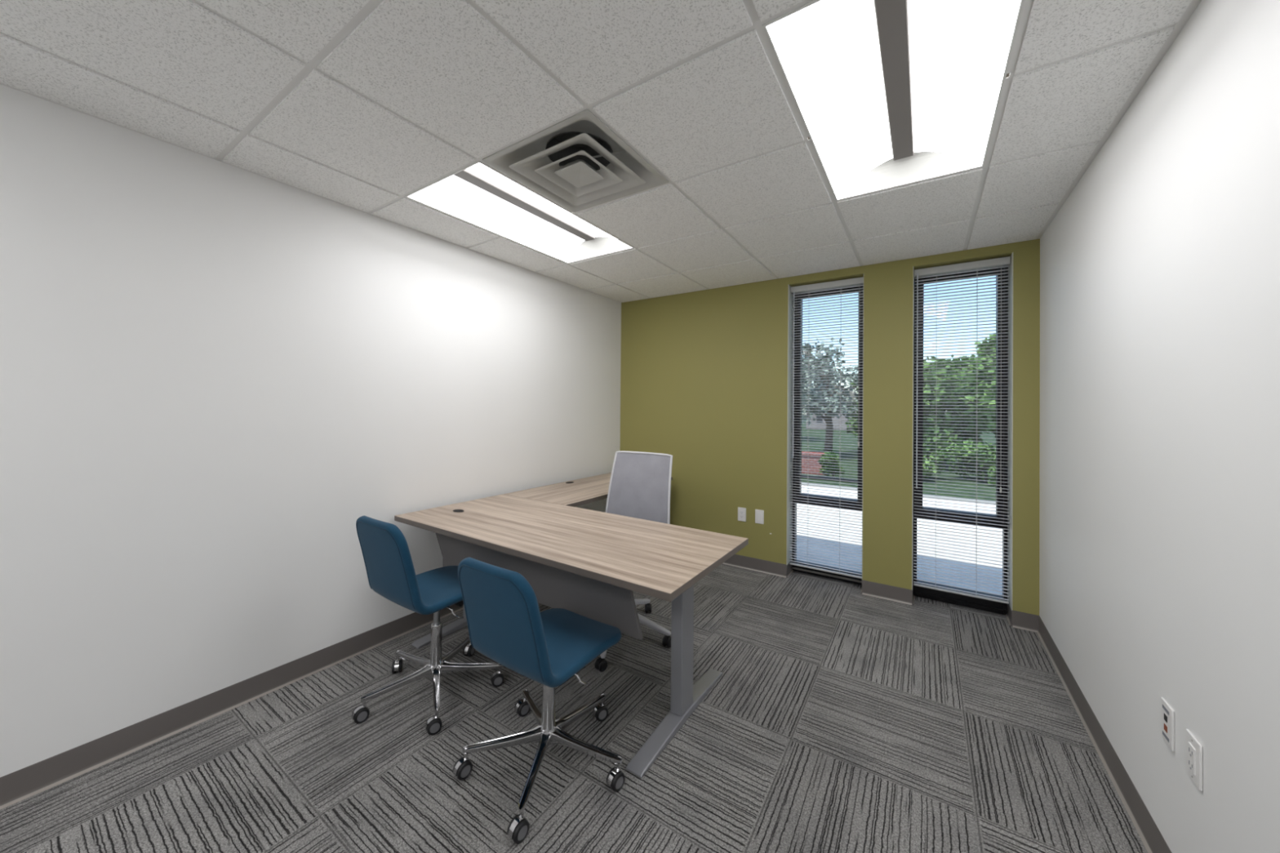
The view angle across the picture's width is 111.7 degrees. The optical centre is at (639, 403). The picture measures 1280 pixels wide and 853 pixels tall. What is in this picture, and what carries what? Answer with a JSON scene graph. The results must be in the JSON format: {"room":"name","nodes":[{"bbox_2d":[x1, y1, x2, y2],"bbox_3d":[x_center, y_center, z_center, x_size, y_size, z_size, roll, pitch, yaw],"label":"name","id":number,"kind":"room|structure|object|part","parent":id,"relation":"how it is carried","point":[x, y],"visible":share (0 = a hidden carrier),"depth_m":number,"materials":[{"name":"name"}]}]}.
{"room":"private office","nodes":[
{"label":"private office","id":0,"kind":"room"},
{"bbox_2d":[0,84,621,777],"bbox_3d":[-1.738,-0.143,2.156,0.120,3.000,6.020,0,-1,33],"label":"wall","id":1,"kind":"structure","parent":0,"point":[211,370],"depth_m":1.89,"materials":[{"name":"white paint"}]},
{"bbox_2d":[0,604,462,809],"bbox_3d":[-1.740,1.305,2.037,0.014,0.101,5.611,0,-1,33],"label":"baseboard","id":2,"kind":"structure","parent":1,"relation":"attached to","point":[19,785],"depth_m":1.81,"materials":[{"name":"grey plastic"}]},
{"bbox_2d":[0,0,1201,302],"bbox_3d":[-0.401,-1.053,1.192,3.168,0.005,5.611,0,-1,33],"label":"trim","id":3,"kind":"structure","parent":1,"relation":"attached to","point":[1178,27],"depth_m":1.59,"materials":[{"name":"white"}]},
{"bbox_2d":[0,564,1147,852],"bbox_3d":[-0.376,1.421,1.244,3.408,0.120,6.020,0,-1,33],"label":"floor","id":4,"kind":"structure","parent":0,"point":[837,718],"depth_m":1.67,"materials":[{"name":"carpet"}]},
{"bbox_2d":[351,515,504,735],"bbox_3d":[-0.999,0.927,2.072,0.596,0.869,0.626,0,-1,33],"label":"chair","id":5,"kind":"object","parent":4,"relation":"on","point":[388,564],"visible":0.91,"depth_m":1.91,"materials":[{"name":"teal fabric"}]},
{"bbox_3d":[-1.093,0.681,1.871,0.400,0.380,0.128,0,-1,33],"label":"backrest","id":6,"kind":"part","parent":5,"relation":"part of","materials":[{"name":"teal fabric"}]},
{"bbox_3d":[-1.091,1.263,1.961,0.289,0.052,0.047,1,-1,-44],"label":"arm","id":7,"kind":"part","parent":5,"relation":"part of","materials":[{"name":"silver metal"}]},
{"bbox_3d":[-1.117,1.264,2.151,0.289,0.052,0.047,0,0,28],"label":"arm","id":8,"kind":"part","parent":5,"relation":"part of","materials":[{"name":"silver metal"}]},
{"bbox_3d":[-0.953,0.878,2.086,0.400,0.066,0.446,0,-1,33],"label":"seat","id":9,"kind":"part","parent":5,"relation":"part of","materials":[{"name":"teal fabric"}]},
{"bbox_3d":[-0.903,1.264,1.927,0.047,0.052,0.289,1,0,-26],"label":"arm","id":10,"kind":"part","parent":5,"relation":"part of","materials":[{"name":"silver metal"}]},
{"bbox_3d":[-0.881,0.950,2.001,0.154,0.059,0.051,0,-1,33],"label":"height lever","id":11,"kind":"part","parent":5,"relation":"part of","materials":[{"name":"silver metal"}]},
{"bbox_3d":[-0.945,1.266,2.234,0.047,0.052,0.289,0,0,10],"label":"arm","id":12,"kind":"part","parent":5,"relation":"part of","materials":[{"name":"silver metal"}]},
{"bbox_3d":[-0.867,0.930,2.044,0.090,0.031,0.032,0,-1,33],"label":"tension knob","id":13,"kind":"part","parent":5,"relation":"part of","materials":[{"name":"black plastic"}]},
{"bbox_3d":[-0.813,1.266,2.096,0.289,0.052,0.047,1,0,-8],"label":"arm","id":14,"kind":"part","parent":5,"relation":"part of","materials":[{"name":"silver metal"}]},
{"bbox_2d":[453,557,625,844],"bbox_3d":[-0.339,0.948,1.669,0.611,0.833,0.621,0,-1,33],"label":"chair","id":15,"kind":"object","parent":4,"relation":"on","point":[506,624],"visible":1,"depth_m":1.52,"materials":[{"name":"teal fabric"}]},
{"bbox_3d":[-0.509,1.265,1.627,0.289,0.052,0.047,1,0,-14],"label":"arm","id":16,"kind":"part","parent":15,"relation":"part of","materials":[{"name":"silver metal"}]},
{"bbox_3d":[-0.470,0.719,1.463,0.400,0.380,0.128,0,-1,33],"label":"backrest","id":17,"kind":"part","parent":15,"relation":"part of","materials":[{"name":"teal fabric"}]},
{"bbox_3d":[-0.437,1.267,1.804,0.047,0.052,0.289,1,-1,-32],"label":"arm","id":18,"kind":"part","parent":15,"relation":"part of","materials":[{"name":"silver metal"}]},
{"bbox_3d":[-0.364,1.266,1.504,0.047,0.052,0.289,0,0,4],"label":"arm","id":19,"kind":"part","parent":15,"relation":"part of","materials":[{"name":"silver metal"}]},
{"bbox_3d":[-0.331,0.917,1.678,0.400,0.066,0.446,0,-1,33],"label":"seat","id":20,"kind":"part","parent":15,"relation":"part of","materials":[{"name":"teal fabric"}]},
{"bbox_3d":[-0.247,1.269,1.790,0.047,0.052,0.289,0,-1,40],"label":"arm","id":21,"kind":"part","parent":15,"relation":"part of","materials":[{"name":"silver metal"}]},
{"bbox_3d":[-0.259,0.988,1.593,0.154,0.059,0.051,0,-1,33],"label":"height lever","id":22,"kind":"part","parent":15,"relation":"part of","materials":[{"name":"silver metal"}]},
{"bbox_3d":[-0.201,1.268,1.605,0.289,0.052,0.047,0,0,22],"label":"arm","id":23,"kind":"part","parent":15,"relation":"part of","materials":[{"name":"silver metal"}]},
{"bbox_2d":[394,472,748,777],"bbox_3d":[-0.053,1.014,2.873,1.812,0.726,2.160,0,-1,34],"label":"desk","id":24,"kind":"object","parent":4,"relation":"on","point":[588,563],"visible":0.9,"depth_m":2.00,"materials":[{"name":"brown wood"}]},
{"bbox_3d":[-1.048,1.004,2.740,0.056,0.655,0.110,0,-1,34],"label":"leg","id":25,"kind":"part","parent":24,"relation":"part of","materials":[{"name":"silver metal"}]},
{"bbox_3d":[-0.601,0.817,2.173,1.471,0.283,0.018,0,-1,34],"label":"modesty panel","id":26,"kind":"part","parent":24,"relation":"part of","materials":[{"name":"grey metal"}]},
{"bbox_3d":[0.188,1.009,1.915,0.056,0.655,0.110,0,-1,34],"label":"leg","id":27,"kind":"part","parent":24,"relation":"part of","materials":[{"name":"silver metal"}]},
{"bbox_2d":[594,450,672,671],"bbox_3d":[-0.149,0.850,2.617,0.735,1.048,0.766,0,-1,30],"label":"office chair","id":28,"kind":"object","parent":4,"relation":"on","point":[640,484],"visible":0.54,"depth_m":2.88,"materials":[{"name":"grey fabric"}]},
{"bbox_3d":[-0.182,1.258,2.405,0.060,0.109,0.350,0,0,3],"label":"arm","id":29,"kind":"part","parent":28,"relation":"part of","materials":[{"name":"grey plastic"}]},
{"bbox_3d":[0.002,0.607,2.892,0.500,0.556,0.144,0,-1,30],"label":"frame","id":30,"kind":"part","parent":28,"relation":"part of","materials":[{"name":"grey plastic"}]},
{"bbox_3d":[-0.048,1.262,2.751,0.060,0.109,0.350,0,-1,39],"label":"arm","id":31,"kind":"part","parent":28,"relation":"part of","materials":[{"name":"grey plastic"}]},
{"bbox_3d":[0.011,1.261,2.529,0.350,0.109,0.060,0,0,21],"label":"arm","id":32,"kind":"part","parent":28,"relation":"part of","materials":[{"name":"grey plastic"}]},
{"bbox_2d":[0,0,1192,302],"bbox_3d":[-0.401,-1.055,1.192,3.168,0.017,5.611,0,-1,33],"label":"ceiling","id":33,"kind":"structure","parent":0,"point":[365,105],"depth_m":1.51,"materials":[{"name":"tile"}]},
{"bbox_2d":[404,160,634,263],"bbox_3d":[-0.615,-1.105,2.544,0.592,0.126,1.204,0,-1,33],"label":"recessed light","id":34,"kind":"object","parent":33,"relation":"in","point":[477,194],"visible":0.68,"depth_m":2.53,"materials":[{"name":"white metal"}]},
{"bbox_2d":[453,168,595,241],"bbox_3d":[-0.614,-1.132,2.544,0.080,0.020,1.018,0,-1,33],"label":"basket","id":35,"kind":"object","parent":34,"relation":"on","point":[468,175],"depth_m":2.44,"materials":[{"name":"grey metal"}]},
{"bbox_2d":[482,109,669,212],"bbox_3d":[-0.271,-1.135,1.955,0.592,0.220,0.592,0,-1,33],"label":"ceiling vent","id":36,"kind":"object","parent":33,"relation":"in","point":[577,162],"visible":0.98,"depth_m":1.96,"materials":[{"name":"white metal"}]},
{"bbox_2d":[762,0,1024,200],"bbox_3d":[0.916,-1.099,1.542,0.592,0.126,1.204,0,-1,33],"label":"recessed light","id":37,"kind":"object","parent":33,"relation":"in","point":[886,94],"visible":0.98,"depth_m":1.48,"materials":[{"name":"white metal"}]},
{"bbox_2d":[873,0,913,160],"bbox_3d":[0.916,-1.126,1.543,0.080,0.020,1.018,0,-1,33],"label":"basket","id":38,"kind":"object","parent":37,"relation":"on","point":[893,20],"depth_m":1.46,"materials":[{"name":"grey metal"}]},
{"bbox_2d":[620,239,1039,615],"bbox_3d":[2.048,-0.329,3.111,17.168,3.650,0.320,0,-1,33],"label":"wall","id":39,"kind":"structure","parent":0,"point":[704,374],"depth_m":3.57,"materials":[{"name":"green paint"}]},
{"bbox_2d":[737,506,746,521],"bbox_3d":[0.865,0.941,3.685,0.072,0.115,0.009,0,-1,33],"label":"wall outlet","id":40,"kind":"object","parent":39,"relation":"attached to","point":[741,511],"visible":1,"depth_m":3.68,"materials":[{"name":"white plastic"}]},
{"bbox_2d":[739,510,743,518],"bbox_3d":[0.864,0.941,3.683,0.033,0.068,0.004,0,-1,33],"label":"socket","id":41,"kind":"object","parent":40,"relation":"attached to","point":[741,512],"depth_m":3.68,"materials":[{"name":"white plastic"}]},
{"bbox_2d":[755,509,764,524],"bbox_3d":[0.991,0.939,3.603,0.072,0.115,0.008,0,-1,33],"label":"blank wall plate","id":42,"kind":"object","parent":39,"relation":"attached to","point":[759,514],"visible":1,"depth_m":3.60,"materials":[{"name":"white plastic"}]},
{"bbox_2d":[791,284,863,585],"bbox_3d":[1.522,0.219,3.509,0.539,2.355,0.087,0,-1,33],"label":"window","id":43,"kind":"structure","parent":39,"relation":"in","point":[796,568],"depth_m":3.54,"materials":[{"name":"brown metal"}]},
{"bbox_2d":[789,276,863,578],"bbox_3d":[1.451,0.179,3.400,0.533,2.259,0.050,0,-1,33],"label":"blind","id":44,"kind":"object","parent":43,"relation":"attached to","point":[857,281],"visible":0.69,"depth_m":3.39,"materials":[{"name":"grey"}]},
{"bbox_3d":[1.344,0.187,3.470,0.006,2.230,0.040,0,-1,33],"label":"ladder cord","id":45,"kind":"part","parent":44,"relation":"part of","materials":[{"name":"white fabric"}]},
{"bbox_3d":[1.444,1.303,3.395,0.527,0.012,0.024,0,-1,33],"label":"rail","id":46,"kind":"part","parent":44,"relation":"part of","materials":[{"name":"grey metal"}]},
{"bbox_3d":[1.463,-0.926,3.412,0.533,0.048,0.040,0,-1,33],"label":"head rail","id":47,"kind":"part","parent":44,"relation":"part of","materials":[{"name":"grey metal"}]},
{"bbox_3d":[1.541,0.188,3.341,0.006,2.230,0.040,0,-1,33],"label":"ladder cord","id":48,"kind":"part","parent":44,"relation":"part of","materials":[{"name":"white fabric"}]},
{"bbox_3d":[1.644,-0.296,3.259,0.010,1.240,0.010,0,0,11],"label":"lift cord","id":49,"kind":"part","parent":44,"relation":"part of","materials":[{"name":"white fabric"}]},
{"bbox_3d":[1.532,-0.063,3.521,0.501,1.708,0.063,0,-1,33],"label":"sash","id":50,"kind":"part","parent":43,"relation":"part of","materials":[{"name":"brown metal"}]},
{"bbox_2d":[721,554,1039,632],"bbox_3d":[1.158,1.342,3.586,3.168,0.101,0.183,0,-1,33],"label":"baseboard","id":51,"kind":"structure","parent":39,"relation":"attached to","point":[1019,620],"depth_m":3.12,"materials":[{"name":"grey plastic"}]},
{"bbox_2d":[786,252,1013,610],"bbox_3d":[1.811,0.219,3.181,1.387,2.352,0.170,0,-1,33],"label":"trim","id":52,"kind":"structure","parent":39,"relation":"attached to","point":[789,428],"depth_m":3.08,"materials":[{"name":"paint"}]},
{"bbox_2d":[912,265,1008,614],"bbox_3d":[2.232,0.222,3.045,0.528,2.355,0.087,0,-1,33],"label":"window","id":53,"kind":"structure","parent":39,"relation":"in","point":[922,592],"depth_m":2.97,"materials":[{"name":"brown metal"}]},
{"bbox_3d":[2.242,-0.060,3.056,0.486,1.708,0.063,0,-1,33],"label":"sash","id":54,"kind":"part","parent":53,"relation":"part of","materials":[{"name":"brown metal"}]},
{"bbox_2d":[913,256,1010,604],"bbox_3d":[2.160,0.168,2.935,0.522,2.232,0.050,0,-1,33],"label":"blind","id":55,"kind":"object","parent":53,"relation":"attached to","point":[1002,262],"visible":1,"depth_m":2.93,"materials":[{"name":"grey"}]},
{"bbox_3d":[2.051,0.176,3.007,0.006,2.203,0.040,0,-1,33],"label":"ladder cord","id":56,"kind":"part","parent":55,"relation":"part of","materials":[{"name":"white fabric"}]},
{"bbox_3d":[2.153,1.278,2.931,0.516,0.012,0.024,0,-1,33],"label":"rail","id":57,"kind":"part","parent":55,"relation":"part of","materials":[{"name":"grey metal"}]},
{"bbox_3d":[2.172,-0.924,2.948,0.522,0.048,0.040,0,-1,33],"label":"head rail","id":58,"kind":"part","parent":55,"relation":"part of","materials":[{"name":"grey metal"}]},
{"bbox_3d":[2.238,0.177,2.885,0.006,2.203,0.040,0,-1,33],"label":"ladder cord","id":59,"kind":"part","parent":55,"relation":"part of","materials":[{"name":"white fabric"}]},
{"bbox_3d":[2.333,-0.168,2.806,0.010,1.490,0.010,1,-1,-34],"label":"lift cord","id":60,"kind":"part","parent":55,"relation":"part of","materials":[{"name":"white fabric"}]},
{"bbox_2d":[1039,0,1279,852],"bbox_3d":[1.013,-0.133,0.355,0.120,3.000,6.020,0,-1,33],"label":"wall","id":61,"kind":"structure","parent":0,"point":[1159,476],"depth_m":1.21,"materials":[{"name":"white paint"}]},
{"bbox_2d":[1036,616,1171,852],"bbox_3d":[0.898,1.315,0.310,0.014,0.101,5.611,0,-1,33],"label":"baseboard","id":62,"kind":"structure","parent":61,"relation":"attached to","point":[1148,832],"depth_m":1.64,"materials":[{"name":"grey plastic"}]},
{"bbox_2d":[1160,697,1174,751],"bbox_3d":[1.521,0.923,1.253,0.007,0.115,0.072,0,-1,33],"label":"outlet","id":63,"kind":"object","parent":61,"relation":"attached to","point":[1167,713],"visible":1,"depth_m":1.24,"materials":[{"name":"white plastic"}]},
{"bbox_2d":[1186,728,1202,791],"bbox_3d":[1.439,0.924,1.129,0.009,0.115,0.072,0,-1,33],"label":"wall outlet","id":64,"kind":"object","parent":61,"relation":"attached to","point":[1193,748],"visible":1,"depth_m":1.12,"materials":[{"name":"white plastic"}]},
{"bbox_2d":[1187,742,1195,775],"bbox_3d":[1.438,0.924,1.130,0.004,0.068,0.033,0,-1,33],"label":"socket","id":65,"kind":"object","parent":64,"relation":"attached to","point":[1191,745],"depth_m":1.13,"materials":[{"name":"white plastic"}]},
{"label":"outside","id":66,"kind":"structure","parent":0,"visible":0},
{"bbox_2d":[801,415,995,501],"bbox_3d":[25.002,2.047,42.905,120.000,0.100,81.900,0,-1,33],"label":"lawn","id":67,"kind":"structure","parent":66,"point":[987,437],"depth_m":9.58,"materials":[{"name":"green plant"}]},
{"bbox_2d":[801,357,825,425],"bbox_3d":[7.155,-0.449,20.094,3.880,4.251,3.746,0,-1,33],"label":"leafy tree","id":68,"kind":"object","parent":67,"relation":"on","point":[805,376],"visible":0.03,"depth_m":19.06,"materials":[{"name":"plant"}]},
{"bbox_2d":[801,451,826,475],"bbox_3d":[3.099,1.330,10.218,2.510,0.460,0.360,0,-1,33],"label":"brick wall","id":69,"kind":"structure","parent":67,"relation":"on","point":[804,453],"depth_m":9.59,"materials":[{"name":"red brick"}]},
{"bbox_2d":[801,337,857,453],"bbox_3d":[5.668,-0.219,13.149,2.500,3.661,2.366,1,0,-27],"label":"leafy tree","id":70,"kind":"object","parent":67,"relation":"on","point":[811,385],"visible":0.66,"depth_m":12.81,"materials":[{"name":"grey plant"}]},
{"bbox_2d":[817,451,844,476],"bbox_3d":[3.986,1.276,9.013,0.473,0.579,0.622,1,0,-10],"label":"shrub","id":71,"kind":"object","parent":67,"relation":"on","point":[830,454],"visible":0.77,"depth_m":8.93,"materials":[{"name":"green plant"}]},
{"bbox_2d":[805,381,857,430],"bbox_3d":[14.684,0.053,31.696,4.600,3.500,4.400,0,-1,33],"label":"house","id":72,"kind":"structure","parent":67,"relation":"on","point":[817,420],"depth_m":30.07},
{"bbox_2d":[844,377,857,437],"bbox_3d":[7.926,0.258,14.056,2.419,2.759,2.407,0,0,20],"label":"leafy tree","id":73,"kind":"object","parent":67,"relation":"on","point":[852,427],"visible":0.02,"depth_m":14.49,"materials":[{"name":"green plant"}]},
{"bbox_2d":[801,482,995,504],"bbox_3d":[5.031,1.571,6.918,22.000,0.120,0.200,0,-1,33],"label":"curb","id":74,"kind":"object","parent":67,"relation":"on","point":[802,483],"visible":0.11,"depth_m":7.04,"materials":[{"name":"grey concrete"}]},
{"bbox_2d":[922,448,951,478],"bbox_3d":[5.863,1.232,9.062,1.045,0.710,0.938,1,-1,-32],"label":"shrub","id":75,"kind":"object","parent":67,"relation":"on","point":[942,453],"visible":0.3,"depth_m":8.84,"materials":[{"name":"green plant"}]},
{"bbox_2d":[923,354,995,467],"bbox_3d":[7.416,0.176,10.773,2.541,2.947,2.532,0,0,9],"label":"leafy tree","id":76,"kind":"object","parent":67,"relation":"on","point":[984,406],"visible":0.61,"depth_m":10.18,"materials":[{"name":"green plant"}]},
{"bbox_2d":[945,438,995,484],"bbox_3d":[7.062,1.174,8.767,1.282,0.910,1.366,1,0,-18],"label":"shrub","id":77,"kind":"object","parent":67,"relation":"on","point":[970,447],"visible":0.55,"depth_m":8.84,"materials":[{"name":"green plant"}]},
{"bbox_2d":[973,333,995,437],"bbox_3d":[10.880,-0.345,12.218,2.729,3.988,3.063,0,-1,33],"label":"leafy tree","id":78,"kind":"object","parent":67,"relation":"on","point":[993,335],"visible":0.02,"depth_m":12.63,"materials":[{"name":"green plant"}]},
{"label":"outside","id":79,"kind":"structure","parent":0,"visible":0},
{"bbox_2d":[796,484,1002,595],"bbox_3d":[3.717,1.555,4.910,22.000,0.100,4.600,0,-1,33],"label":"sidewalk","id":80,"kind":"structure","parent":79,"point":[806,486],"depth_m":4.68,"materials":[{"name":"concrete"}]}
]}

